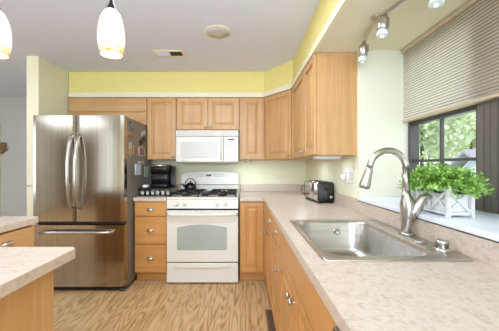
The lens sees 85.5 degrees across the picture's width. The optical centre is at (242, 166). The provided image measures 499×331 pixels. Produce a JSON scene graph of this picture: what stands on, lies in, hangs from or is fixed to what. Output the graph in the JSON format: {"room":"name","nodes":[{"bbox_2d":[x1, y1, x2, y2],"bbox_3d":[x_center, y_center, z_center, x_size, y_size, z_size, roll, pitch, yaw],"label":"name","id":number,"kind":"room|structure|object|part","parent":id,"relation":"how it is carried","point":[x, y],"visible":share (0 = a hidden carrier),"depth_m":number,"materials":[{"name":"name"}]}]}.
{"room":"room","nodes":[
{"label":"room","id":0,"kind":"room"},
{"bbox_2d":[0,97,26,215],"bbox_3d":[-3.750,0.045,4.550,3.500,2.400,0.100,0,0,0],"label":"wall","id":1,"kind":"structure","parent":0,"point":[13,110],"depth_m":4.50,"materials":[{"name":"grey paint"}]},
{"bbox_2d":[0,115,0,215],"bbox_3d":[-4.088,0.195,4.484,0.105,2.100,0.029,0,0,0],"label":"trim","id":2,"kind":"structure","parent":1,"relation":"attached to","point":[0,115],"depth_m":4.49,"materials":[{"name":"white paint"}]},
{"bbox_2d":[0,142,6,153],"bbox_3d":[-3.987,-0.307,4.479,0.145,0.193,0.040,0,0,0],"label":"wall ornament","id":3,"kind":"object","parent":1,"relation":"attached to","point":[3,147],"visible":1,"depth_m":4.47,"materials":[{"name":"brown metal"}]},
{"bbox_2d":[39,57,68,114],"bbox_3d":[-2.200,0.045,3.277,0.120,2.400,0.885,0,0,0],"label":"wall","id":4,"kind":"structure","parent":0,"point":[53,80],"depth_m":3.03,"materials":[{"name":"beige paint"}]},
{"bbox_2d":[27,56,38,225],"bbox_3d":[-2.200,0.045,2.829,0.124,2.399,0.011,0,0,0],"label":"trim","id":5,"kind":"structure","parent":4,"relation":"attached to","point":[32,61],"depth_m":2.82,"materials":[{"name":"white paint"}]},
{"bbox_2d":[0,0,320,96],"bbox_3d":[-2.000,-1.280,0.800,7.200,0.250,7.800,0,0,0],"label":"ceiling","id":6,"kind":"structure","parent":0,"point":[266,35],"depth_m":2.35,"materials":[{"name":"paint"}]},
{"bbox_2d":[0,9,11,58],"bbox_3d":[-1.100,-0.825,1.200,0.120,0.658,0.120,0,0,0],"label":"pendant lamp","id":7,"kind":"object","parent":6,"relation":"hanging from","point":[5,31],"visible":1,"depth_m":1.19,"materials":[{"name":"white glass"}]},
{"bbox_2d":[97,0,124,58],"bbox_3d":[-0.585,-0.825,1.200,0.120,0.658,0.120,0,0,0],"label":"pendant lamp","id":8,"kind":"object","parent":6,"relation":"hanging from","point":[110,30],"visible":1,"depth_m":1.16,"materials":[{"name":"white glass"}]},
{"bbox_2d":[152,50,186,56],"bbox_3d":[-0.745,-1.149,2.750,0.310,0.012,0.150,0,0,0],"label":"ceiling vent","id":9,"kind":"object","parent":6,"relation":"in","point":[159,53],"visible":1,"depth_m":2.74,"materials":[{"name":"white metal"}]},
{"bbox_3d":[-0.680,-1.146,2.750,0.120,0.001,0.090,0,0,0],"label":"damper panel","id":10,"kind":"part","parent":9,"relation":"part of","materials":[{"name":"black metal"}]},
{"bbox_2d":[204,25,231,38],"bbox_3d":[-0.215,-1.149,2.320,0.236,0.010,0.236,0,0,0],"label":"ceiling speaker","id":11,"kind":"object","parent":6,"relation":"attached to","point":[213,31],"visible":1,"depth_m":2.31,"materials":[{"name":"white paint"}]},
{"bbox_2d":[206,27,229,37],"bbox_3d":[-0.215,-1.149,2.320,0.199,0.008,0.199,0,0,0],"label":"grille","id":12,"kind":"object","parent":11,"relation":"attached to","point":[212,32],"depth_m":2.31,"materials":[{"name":"white plastic"}]},
{"bbox_2d":[54,260,271,330],"bbox_3d":[-2.125,1.305,0.800,6.950,0.120,7.800,0,0,0],"label":"floor","id":13,"kind":"structure","parent":0,"point":[145,305],"depth_m":2.37,"materials":[{"name":"brown wood"}]},
{"bbox_2d":[0,225,33,246],"bbox_3d":[-1.636,0.808,1.403,0.632,0.873,0.710,0,0,0],"label":"base cabinet","id":14,"kind":"object","parent":13,"relation":"on","point":[23,236],"visible":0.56,"depth_m":1.64,"materials":[{"name":"brown wood"}]},
{"bbox_3d":[-1.343,0.442,1.548,0.020,0.026,0.080,0,0,0],"label":"drawer pull","id":15,"kind":"part","parent":14,"relation":"part of","materials":[{"name":"silver metal"}]},
{"bbox_2d":[0,270,53,330],"bbox_3d":[-1.041,0.809,0.472,0.618,0.872,1.145,0,0,0],"label":"base cabinet","id":16,"kind":"object","parent":13,"relation":"on","point":[30,307],"visible":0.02,"depth_m":0.94,"materials":[{"name":"brown wood"}]},
{"bbox_2d":[0,216,74,298],"bbox_3d":[-1.339,0.351,0.800,1.322,0.040,2.000,0,0,0],"label":"countertop","id":17,"kind":"structure","parent":16,"relation":"on","point":[19,266],"depth_m":0.97,"materials":[{"name":"beige stone"}]},
{"bbox_2d":[33,115,150,291],"bbox_3d":[-1.629,0.369,3.025,0.902,1.752,0.890,0,0,0],"label":"refrigerator","id":18,"kind":"object","parent":13,"relation":"on","point":[86,184],"visible":0.89,"depth_m":2.67,"materials":[{"name":"grey metal"}]},
{"bbox_3d":[-1.869,0.019,2.707,0.422,1.052,0.074,0,0,0],"label":"door","id":19,"kind":"part","parent":18,"relation":"part of","materials":[{"name":"silver metal"}]},
{"bbox_3d":[-1.691,0.052,2.634,0.030,0.749,0.107,0,0,0],"label":"handle","id":20,"kind":"part","parent":18,"relation":"part of","materials":[{"name":"silver metal"}]},
{"bbox_3d":[-1.639,0.643,2.640,0.727,0.031,0.087,0,0,0],"label":"handle","id":21,"kind":"part","parent":18,"relation":"part of","materials":[{"name":"silver metal"}]},
{"bbox_3d":[-1.617,0.052,2.634,0.030,0.749,0.107,0,0,0],"label":"handle","id":22,"kind":"part","parent":18,"relation":"part of","materials":[{"name":"silver metal"}]},
{"bbox_3d":[-1.629,0.885,2.707,0.902,0.610,0.074,0,0,0],"label":"freezer drawer","id":23,"kind":"part","parent":18,"relation":"part of","materials":[{"name":"silver metal"}]},
{"bbox_3d":[-1.415,0.019,2.707,0.473,1.052,0.074,0,0,0],"label":"door","id":24,"kind":"part","parent":18,"relation":"part of","materials":[{"name":"silver metal"}]},
{"bbox_2d":[133,146,136,153],"bbox_3d":[-1.175,-0.180,2.951,0.005,0.087,0.104,0,0,0],"label":"photo card","id":25,"kind":"object","parent":18,"relation":"attached to","point":[134,147],"visible":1,"depth_m":2.93,"materials":[{"name":"paper"}]},
{"bbox_2d":[135,164,140,174],"bbox_3d":[-1.174,0.034,3.020,0.007,0.123,0.158,0,0,0],"label":"pad","id":26,"kind":"object","parent":18,"relation":"attached to","point":[137,166],"visible":1,"depth_m":3.01,"materials":[{"name":"white paper"}]},
{"bbox_2d":[138,147,144,155],"bbox_3d":[-1.175,-0.171,3.131,0.005,0.099,0.192,0,0,0],"label":"photo card","id":27,"kind":"object","parent":18,"relation":"attached to","point":[141,151],"visible":1,"depth_m":3.12,"materials":[{"name":"pink paper"}]},
{"bbox_2d":[139,137,144,145],"bbox_3d":[-1.172,-0.297,3.147,0.010,0.117,0.165,0,0,0],"label":"magnet","id":28,"kind":"object","parent":18,"relation":"attached to","point":[142,140],"visible":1,"depth_m":3.13},
{"bbox_2d":[144,167,147,176],"bbox_3d":[-1.175,0.065,3.284,0.004,0.126,0.122,0,0,0],"label":"note card","id":29,"kind":"object","parent":18,"relation":"attached to","point":[145,168],"visible":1,"depth_m":3.27,"materials":[{"name":"green paper"}]},
{"bbox_2d":[135,201,166,279],"bbox_3d":[-0.991,0.808,3.225,0.348,0.873,0.720,0,0,0],"label":"base cabinet","id":30,"kind":"object","parent":13,"relation":"on","point":[150,216],"visible":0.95,"depth_m":2.89,"materials":[{"name":"brown wood"}]},
{"bbox_3d":[-0.991,0.986,2.896,0.336,0.294,0.019,0,0,0],"label":"drawer","id":31,"kind":"part","parent":30,"relation":"part of","materials":[{"name":"brown wood"}]},
{"bbox_3d":[-0.991,0.685,2.896,0.336,0.284,0.019,0,0,0],"label":"drawer","id":32,"kind":"part","parent":30,"relation":"part of","materials":[{"name":"brown wood"}]},
{"bbox_3d":[-0.991,0.455,2.896,0.336,0.152,0.019,0,0,0],"label":"drawer","id":33,"kind":"part","parent":30,"relation":"part of","materials":[{"name":"brown wood"}]},
{"bbox_2d":[133,184,180,200],"bbox_3d":[-0.992,0.302,3.236,0.352,0.138,0.727,0,0,0],"label":"countertop","id":34,"kind":"structure","parent":30,"relation":"on","point":[138,198],"depth_m":2.88,"materials":[{"name":"beige stone"}]},
{"bbox_2d":[138,186,177,195],"bbox_3d":[-0.985,0.285,3.170,0.353,0.092,0.348,0,0,0],"label":"rack","id":35,"kind":"object","parent":34,"relation":"on","point":[149,188],"visible":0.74,"depth_m":3.00,"materials":[{"name":"black metal"}]},
{"bbox_3d":[-0.985,0.241,3.170,0.348,0.005,0.340,0,0,0],"label":"plate","id":36,"kind":"part","parent":35,"relation":"part of","materials":[{"name":"black plastic"}]},
{"bbox_2d":[150,164,175,186],"bbox_3d":[-0.944,0.107,3.172,0.238,0.262,0.300,0,0,0],"label":"coffee maker","id":37,"kind":"object","parent":35,"relation":"on","point":[162,175],"visible":1,"depth_m":3.08,"materials":[{"name":"black plastic"}]},
{"bbox_3d":[-0.836,0.118,3.235,0.022,0.240,0.170,0,0,0],"label":"water tank","id":38,"kind":"part","parent":37,"relation":"part of","materials":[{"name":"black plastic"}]},
{"bbox_2d":[167,171,238,281],"bbox_3d":[-0.430,0.654,3.172,0.758,1.181,0.762,0,0,0],"label":"gas range","id":39,"kind":"object","parent":13,"relation":"on","point":[203,222],"visible":1,"depth_m":2.86,"materials":[{"name":"white metal"}]},
{"bbox_2d":[182,178,195,189],"bbox_3d":[-0.643,0.214,3.285,0.144,0.146,0.155,0,0,30],"label":"kettle","id":40,"kind":"object","parent":39,"relation":"on","point":[190,186],"visible":1,"depth_m":3.25,"materials":[{"name":"black metal"}]},
{"bbox_3d":[-0.430,1.127,2.875,0.758,0.208,0.030,0,0,0],"label":"storage drawer","id":41,"kind":"part","parent":39,"relation":"part of","materials":[{"name":"white metal"}]},
{"bbox_3d":[-0.430,0.740,2.874,0.758,0.547,0.032,0,0,0],"label":"oven door","id":42,"kind":"part","parent":39,"relation":"part of","materials":[{"name":"white metal"}]},
{"bbox_3d":[-0.430,0.503,2.825,0.752,0.033,0.067,0,0,0],"label":"oven handle","id":43,"kind":"part","parent":39,"relation":"part of","materials":[{"name":"white metal"}]},
{"bbox_3d":[-0.430,0.401,2.875,0.758,0.099,0.030,0,0,0],"label":"control panel","id":44,"kind":"part","parent":39,"relation":"part of","materials":[{"name":"white metal"}]},
{"bbox_2d":[167,192,238,198],"bbox_3d":[-0.430,0.338,3.177,0.758,0.022,0.622,0,0,0],"label":"cooktop","id":45,"kind":"object","parent":39,"relation":"in","point":[203,195],"depth_m":2.94,"materials":[{"name":"white metal"}]},
{"bbox_2d":[240,201,264,279],"bbox_3d":[0.104,0.808,3.236,0.277,0.873,0.699,0,0,0],"label":"base cabinet","id":46,"kind":"object","parent":13,"relation":"on","point":[252,216],"visible":0.94,"depth_m":2.89,"materials":[{"name":"brown wood"}]},
{"bbox_2d":[264,203,267,283],"bbox_3d":[0.513,0.808,2.703,0.640,0.873,0.401,0,0,0],"label":"base cabinet","id":47,"kind":"object","parent":13,"relation":"on","point":[265,206],"visible":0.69,"depth_m":2.71,"materials":[{"name":"brown wood"}]},
{"bbox_3d":[0.235,0.457,2.680,0.019,0.147,0.345,0,0,0],"label":"drawer","id":48,"kind":"part","parent":47,"relation":"part of","materials":[{"name":"brown wood"}]},
{"bbox_2d":[264,210,273,312],"bbox_3d":[0.513,0.808,2.286,0.640,0.873,0.428,0,0,0],"label":"base cabinet","id":49,"kind":"object","parent":13,"relation":"on","point":[269,232],"visible":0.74,"depth_m":2.23,"materials":[{"name":"brown wood"}]},
{"bbox_3d":[0.235,0.457,2.286,0.019,0.147,0.416,0,0,0],"label":"drawer","id":50,"kind":"part","parent":49,"relation":"part of","materials":[{"name":"brown wood"}]},
{"bbox_3d":[0.235,0.838,2.286,0.019,0.585,0.416,0,0,0],"label":"door","id":51,"kind":"part","parent":49,"relation":"part of","materials":[{"name":"brown wood"}]},
{"bbox_2d":[265,310,275,330],"bbox_3d":[0.236,1.241,2.180,0.090,0.006,0.320,0,0,0],"label":"floor vent","id":52,"kind":"object","parent":13,"relation":"in","point":[269,315],"visible":0.58,"depth_m":2.17,"materials":[{"name":"brown metal"}]},
{"bbox_2d":[273,218,280,330],"bbox_3d":[0.513,0.808,1.861,0.640,0.873,0.418,0,0,0],"label":"base cabinet","id":53,"kind":"object","parent":13,"relation":"on","point":[276,230],"visible":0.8,"depth_m":1.83,"materials":[{"name":"brown wood"}]},
{"bbox_3d":[0.235,0.457,1.861,0.019,0.147,0.406,0,0,0],"label":"drawer","id":54,"kind":"part","parent":53,"relation":"part of","materials":[{"name":"brown wood"}]},
{"bbox_2d":[280,230,336,330],"bbox_3d":[0.513,0.808,1.147,0.640,0.873,1.005,0,0,0],"label":"base cabinet","id":55,"kind":"object","parent":13,"relation":"on","point":[302,308],"visible":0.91,"depth_m":1.12,"materials":[{"name":"brown wood"}]},
{"bbox_3d":[0.235,0.838,1.426,0.019,0.585,0.436,0,0,0],"label":"door","id":56,"kind":"part","parent":55,"relation":"part of","materials":[{"name":"brown wood"}]},
{"bbox_3d":[0.210,0.590,1.238,0.032,0.030,0.031,0,0,0],"label":"knob","id":57,"kind":"part","parent":55,"relation":"part of","materials":[{"name":"silver metal"}]},
{"bbox_3d":[0.210,0.590,1.174,0.032,0.030,0.031,0,0,0],"label":"knob","id":58,"kind":"part","parent":55,"relation":"part of","materials":[{"name":"silver metal"}]},
{"bbox_3d":[0.235,0.838,0.927,0.019,0.585,0.553,0,0,0],"label":"door","id":59,"kind":"part","parent":55,"relation":"part of","materials":[{"name":"brown wood"}]},
{"bbox_2d":[240,184,498,330],"bbox_3d":[0.405,0.302,1.500,0.878,0.139,4.199,0,0,0],"label":"countertop","id":60,"kind":"structure","parent":55,"relation":"on","point":[358,296],"depth_m":0.81,"materials":[{"name":"beige stone"}]},
{"bbox_2d":[301,180,333,202],"bbox_3d":[0.708,0.233,2.591,0.182,0.194,0.393,0,0,-8],"label":"toaster","id":61,"kind":"object","parent":60,"relation":"on","point":[318,191],"visible":1,"depth_m":2.43,"materials":[{"name":"silver metal"}]},
{"bbox_2d":[289,219,473,261],"bbox_3d":[0.546,0.399,1.297,0.532,0.230,0.718,0,0,0],"label":"sink","id":62,"kind":"object","parent":60,"relation":"in","point":[333,240],"depth_m":1.41,"materials":[{"name":"metal"}]},
{"bbox_2d":[411,238,426,242],"bbox_3d":[0.765,0.321,1.175,0.056,0.007,0.056,0,0,0],"label":"cover","id":63,"kind":"object","parent":62,"relation":"on","point":[414,239],"visible":1,"depth_m":1.16,"materials":[{"name":"silver metal"}]},
{"bbox_3d":[0.775,0.304,1.052,0.062,0.041,0.062,0,0,0],"label":"air gap cap","id":64,"kind":"part","parent":62,"relation":"part of","materials":[{"name":"silver metal"}]},
{"bbox_2d":[359,147,431,235],"bbox_3d":[0.725,0.116,1.298,0.332,0.417,0.073,0,0,0],"label":"kitchen faucet","id":65,"kind":"object","parent":60,"relation":"on","point":[410,209],"visible":1,"depth_m":1.28,"materials":[{"name":"silver metal"}]},
{"bbox_3d":[0.697,0.016,1.300,0.206,0.217,0.030,0,0,0],"label":"spout","id":66,"kind":"part","parent":65,"relation":"part of","materials":[{"name":"silver metal"}]},
{"bbox_3d":[0.829,0.195,1.289,0.127,0.142,0.059,0,0,13],"label":"lever","id":67,"kind":"part","parent":65,"relation":"part of","materials":[{"name":"silver metal"}]},
{"bbox_2d":[68,0,348,97],"bbox_3d":[-0.790,-0.873,0.251,2.659,0.060,6.101,0,0,0],"label":"trim","id":68,"kind":"structure","parent":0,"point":[341,4],"depth_m":3.28,"materials":[{"name":"white paint"}]},
{"bbox_2d":[151,133,305,259],"bbox_3d":[-0.395,0.045,3.660,3.490,2.400,0.120,0,0,0],"label":"wall","id":69,"kind":"structure","parent":0,"point":[253,171],"depth_m":3.60,"materials":[{"name":"beige paint"}]},
{"bbox_2d":[69,98,146,124],"bbox_3d":[-1.653,-0.673,3.444,0.955,0.337,0.308,0,0,0],"label":"upper cabinet","id":70,"kind":"object","parent":69,"relation":"attached to","point":[135,109],"visible":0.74,"depth_m":3.29,"materials":[{"name":"brown wood"}]},
{"bbox_3d":[-1.653,-0.751,3.300,0.947,0.169,0.019,0,0,0],"label":"panel","id":71,"kind":"part","parent":70,"relation":"part of","materials":[{"name":"brown wood"}]},
{"bbox_3d":[-1.653,-0.586,3.300,0.947,0.150,0.019,0,0,0],"label":"panel","id":72,"kind":"part","parent":70,"relation":"part of","materials":[{"name":"brown wood"}]},
{"bbox_2d":[147,98,176,159],"bbox_3d":[-0.993,-0.464,3.428,0.358,0.757,0.340,0,0,0],"label":"upper cabinet","id":73,"kind":"object","parent":69,"relation":"attached to","point":[161,112],"visible":0.92,"depth_m":3.29,"materials":[{"name":"brown wood"}]},
{"bbox_2d":[155,184,180,190],"bbox_3d":[-0.992,0.282,3.589,0.352,0.098,0.020,0,0,0],"label":"backsplash","id":74,"kind":"structure","parent":69,"relation":"attached to","point":[179,185],"depth_m":3.58,"materials":[{"name":"beige laminate"}]},
{"bbox_2d":[177,98,239,132],"bbox_3d":[-0.428,-0.644,3.428,0.766,0.395,0.340,0,0,0],"label":"upper cabinet","id":75,"kind":"object","parent":69,"relation":"attached to","point":[192,113],"visible":1,"depth_m":3.29,"materials":[{"name":"brown wood"}]},
{"bbox_3d":[-0.618,-0.644,3.300,0.375,0.383,0.019,0,0,0],"label":"door","id":76,"kind":"part","parent":75,"relation":"part of","materials":[{"name":"brown wood"}]},
{"bbox_2d":[176,130,238,162],"bbox_3d":[-0.428,-0.239,3.388,0.748,0.392,0.414,0,0,0],"label":"microwave","id":77,"kind":"object","parent":75,"relation":"attached to","point":[192,146],"visible":1,"depth_m":3.21,"materials":[{"name":"white plastic"}]},
{"bbox_3d":[-0.517,-0.206,3.230,0.569,0.302,0.030,0,0,0],"label":"door","id":78,"kind":"part","parent":77,"relation":"part of","materials":[{"name":"white plastic"}]},
{"bbox_3d":[-0.263,-0.205,3.203,0.018,0.260,0.043,0,0,0],"label":"handle","id":79,"kind":"part","parent":77,"relation":"part of","materials":[{"name":"white plastic"}]},
{"bbox_3d":[-0.141,-0.206,3.230,0.174,0.302,0.030,0,0,0],"label":"control panel","id":80,"kind":"part","parent":77,"relation":"part of","materials":[{"name":"white plastic"}]},
{"bbox_3d":[-0.238,-0.644,3.300,0.375,0.383,0.019,0,0,0],"label":"door","id":81,"kind":"part","parent":75,"relation":"part of","materials":[{"name":"brown wood"}]},
{"bbox_2d":[240,98,263,159],"bbox_3d":[0.108,-0.464,3.444,0.300,0.757,0.308,0,0,0],"label":"upper cabinet","id":82,"kind":"object","parent":69,"relation":"attached to","point":[251,109],"visible":1,"depth_m":3.29,"materials":[{"name":"brown wood"}]},
{"bbox_2d":[240,184,303,190],"bbox_3d":[0.395,0.282,3.589,0.857,0.098,0.020,0,0,0],"label":"backsplash","id":83,"kind":"structure","parent":69,"relation":"attached to","point":[243,187],"depth_m":3.58,"materials":[{"name":"beige laminate"}]},
{"bbox_2d":[69,0,469,100],"bbox_3d":[-0.395,-1.000,0.350,3.470,0.310,6.500,0,0,0],"label":"soffit","id":84,"kind":"structure","parent":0,"point":[412,19],"depth_m":2.07,"materials":[{"name":"yellow paint"}]},
{"bbox_2d":[358,0,444,62],"bbox_3d":[0.800,-0.761,1.239,0.157,0.167,1.114,0,0,-4],"label":"track light","id":85,"kind":"object","parent":84,"relation":"attached to","point":[382,21],"visible":1,"depth_m":1.42,"materials":[{"name":"silver metal"}]},
{"bbox_2d":[306,51,358,197],"bbox_3d":[1.097,0.045,0.300,0.505,2.400,6.600,0,0,0],"label":"wall","id":86,"kind":"structure","parent":0,"point":[330,170],"depth_m":2.36,"materials":[{"name":"beige paint"}]},
{"bbox_2d":[264,89,311,159],"bbox_3d":[0.552,-0.464,3.261,0.582,0.757,0.675,0,0,0],"label":"upper cabinet","id":87,"kind":"object","parent":86,"relation":"attached to","point":[277,107],"visible":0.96,"depth_m":3.09,"materials":[{"name":"brown wood"}]},
{"bbox_3d":[0.404,-0.464,3.107,0.019,0.745,0.434,0,0,-35],"label":"door","id":88,"kind":"part","parent":87,"relation":"part of","materials":[{"name":"brown wood"}]},
{"bbox_2d":[292,71,312,158],"bbox_3d":[0.669,-0.464,2.646,0.348,0.757,0.570,0,0,0],"label":"upper cabinet","id":89,"kind":"object","parent":86,"relation":"attached to","point":[298,89],"visible":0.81,"depth_m":2.57,"materials":[{"name":"brown wood"}]},
{"bbox_3d":[0.537,-0.464,2.646,0.019,0.745,0.558,0,0,0],"label":"door","id":90,"kind":"part","parent":89,"relation":"part of","materials":[{"name":"brown wood"}]},
{"bbox_2d":[301,53,356,156],"bbox_3d":[0.669,-0.464,2.179,0.348,0.757,0.358,0,0,0],"label":"upper cabinet","id":91,"kind":"object","parent":86,"relation":"attached to","point":[330,79],"visible":0.98,"depth_m":2.00,"materials":[{"name":"brown wood"}]},
{"bbox_3d":[0.537,-0.464,2.179,0.019,0.745,0.346,0,0,0],"label":"door","id":92,"kind":"part","parent":91,"relation":"part of","materials":[{"name":"brown wood"}]},
{"bbox_2d":[313,156,343,158],"bbox_3d":[0.709,-0.071,2.206,0.257,0.026,0.092,0,0,0],"label":"light","id":93,"kind":"object","parent":91,"relation":"attached to","point":[314,157],"visible":0.98,"depth_m":2.16,"materials":[{"name":"white plastic"}]},
{"bbox_2d":[343,168,353,183],"bbox_3d":[0.840,0.073,2.160,0.010,0.120,0.200,0,0,0],"label":"switch plate","id":94,"kind":"object","parent":86,"relation":"attached to","point":[348,172],"visible":0.98,"depth_m":2.14,"materials":[{"name":"white plastic"}]},
{"bbox_2d":[332,192,498,268],"bbox_3d":[0.835,0.282,1.500,0.019,0.098,4.199,0,0,0],"label":"backsplash","id":95,"kind":"structure","parent":86,"relation":"attached to","point":[482,250],"depth_m":1.15,"materials":[{"name":"beige stone"}]},
{"bbox_2d":[357,200,498,242],"bbox_3d":[0.889,0.248,1.208,0.112,0.006,1.515,0,0,0],"label":"trim","id":96,"kind":"structure","parent":86,"relation":"attached to","point":[357,200],"depth_m":1.10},
{"bbox_2d":[357,197,498,241],"bbox_3d":[1.036,0.234,1.208,0.418,0.023,1.515,0,0,0],"label":"window sill","id":97,"kind":"structure","parent":86,"relation":"attached to","point":[484,224],"depth_m":1.15,"materials":[{"name":"white paint"}]},
{"bbox_2d":[411,188,474,216],"bbox_3d":[0.948,0.158,1.301,0.120,0.128,0.258,0,0,0],"label":"planter box","id":98,"kind":"object","parent":97,"relation":"on","point":[443,203],"visible":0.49,"depth_m":1.19,"materials":[{"name":"white wood"}]},
{"bbox_3d":[0.896,0.158,1.422,0.016,0.128,0.016,0,0,0],"label":"post","id":99,"kind":"part","parent":98,"relation":"part of","materials":[{"name":"white wood"}]},
{"bbox_3d":[0.896,0.154,1.301,0.010,0.090,0.014,0,0,0],"label":"post","id":100,"kind":"part","parent":98,"relation":"part of","materials":[{"name":"white wood"}]},
{"bbox_3d":[0.896,0.206,1.301,0.012,0.014,0.226,0,0,0],"label":"rail","id":101,"kind":"part","parent":98,"relation":"part of","materials":[{"name":"white wood"}]},
{"bbox_2d":[398,162,494,199],"bbox_3d":[0.954,0.057,1.302,0.314,0.161,0.480,0,0,0],"label":"boxwood plant","id":102,"kind":"object","parent":98,"relation":"in","point":[438,177],"visible":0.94,"depth_m":1.19,"materials":[{"name":"green plant"}]},
{"bbox_3d":[0.896,0.158,1.180,0.016,0.128,0.016,0,0,0],"label":"post","id":103,"kind":"part","parent":98,"relation":"part of","materials":[{"name":"white wood"}]},
{"bbox_3d":[0.948,0.206,1.180,0.088,0.014,0.012,0,0,0],"label":"rail","id":104,"kind":"part","parent":98,"relation":"part of","materials":[{"name":"white wood"}]},
{"bbox_3d":[1.000,0.158,1.180,0.016,0.128,0.016,0,0,0],"label":"post","id":105,"kind":"part","parent":98,"relation":"part of","materials":[{"name":"white wood"}]},
{"bbox_2d":[408,104,476,208],"bbox_3d":[1.235,-0.297,1.669,0.070,1.036,0.591,0,0,0],"label":"window","id":106,"kind":"structure","parent":86,"relation":"in","point":[413,127],"depth_m":1.72,"materials":[{"name":"black metal"}]},
{"bbox_3d":[1.237,-0.315,1.669,0.050,0.036,0.549,0,0,0],"label":"check rail","id":107,"kind":"part","parent":106,"relation":"part of","materials":[{"name":"black paint"}]},
{"bbox_3d":[1.246,-0.040,1.669,0.032,0.018,0.549,0,0,0],"label":"meeting rail","id":108,"kind":"part","parent":106,"relation":"part of","materials":[{"name":"black paint"}]},
{"bbox_2d":[359,50,498,213],"bbox_3d":[1.058,-0.311,1.210,0.423,1.068,1.520,0,0,0],"label":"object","id":109,"kind":"structure","parent":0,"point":[381,77],"depth_m":1.97,"materials":[{"name":"white paint"}]},
{"bbox_2d":[401,0,498,122],"bbox_3d":[1.170,-0.579,1.210,0.050,0.523,1.496,0,0,0],"label":"cellular shade","id":110,"kind":"object","parent":109,"relation":"attached to","point":[454,65],"visible":1,"depth_m":1.48,"materials":[{"name":"fabric"}]},
{"bbox_3d":[1.170,-0.829,1.210,0.050,0.023,1.496,0,0,0],"label":"head rail","id":111,"kind":"part","parent":110,"relation":"part of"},
{"bbox_3d":[1.171,-0.326,1.210,0.040,0.018,1.496,0,0,0],"label":"rail","id":112,"kind":"part","parent":110,"relation":"part of","materials":[{"name":"beige fabric"}]},
{"label":"outside","id":113,"kind":"structure","parent":0,"visible":0},
{"bbox_3d":[30.750,2.845,30.000,58.500,0.200,80.000,0,0,0],"label":"ground","id":114,"kind":"structure","parent":113,"visible":0},
{"bbox_2d":[419,112,475,173],"bbox_3d":[13.214,-3.629,20.770,7.471,12.756,7.249,0,0,32],"label":"leafy tree","id":115,"kind":"object","parent":114,"relation":"on","point":[429,133],"visible":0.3,"depth_m":19.12,"materials":[{"name":"green plant"}]},
{"bbox_2d":[425,112,475,164],"bbox_3d":[21.444,-3.671,25.575,8.723,12.841,7.418,0,0,0],"label":"leafy tree","id":116,"kind":"object","parent":114,"relation":"on","point":[472,145],"visible":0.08,"depth_m":25.15,"materials":[{"name":"green plant"}]},
{"bbox_2d":[447,149,475,197],"bbox_3d":[9.692,1.095,8.019,5.400,3.300,4.600,0,0,14],"label":"house","id":117,"kind":"structure","parent":114,"relation":"on","point":[465,153],"depth_m":8.83,"materials":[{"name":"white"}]}
]}

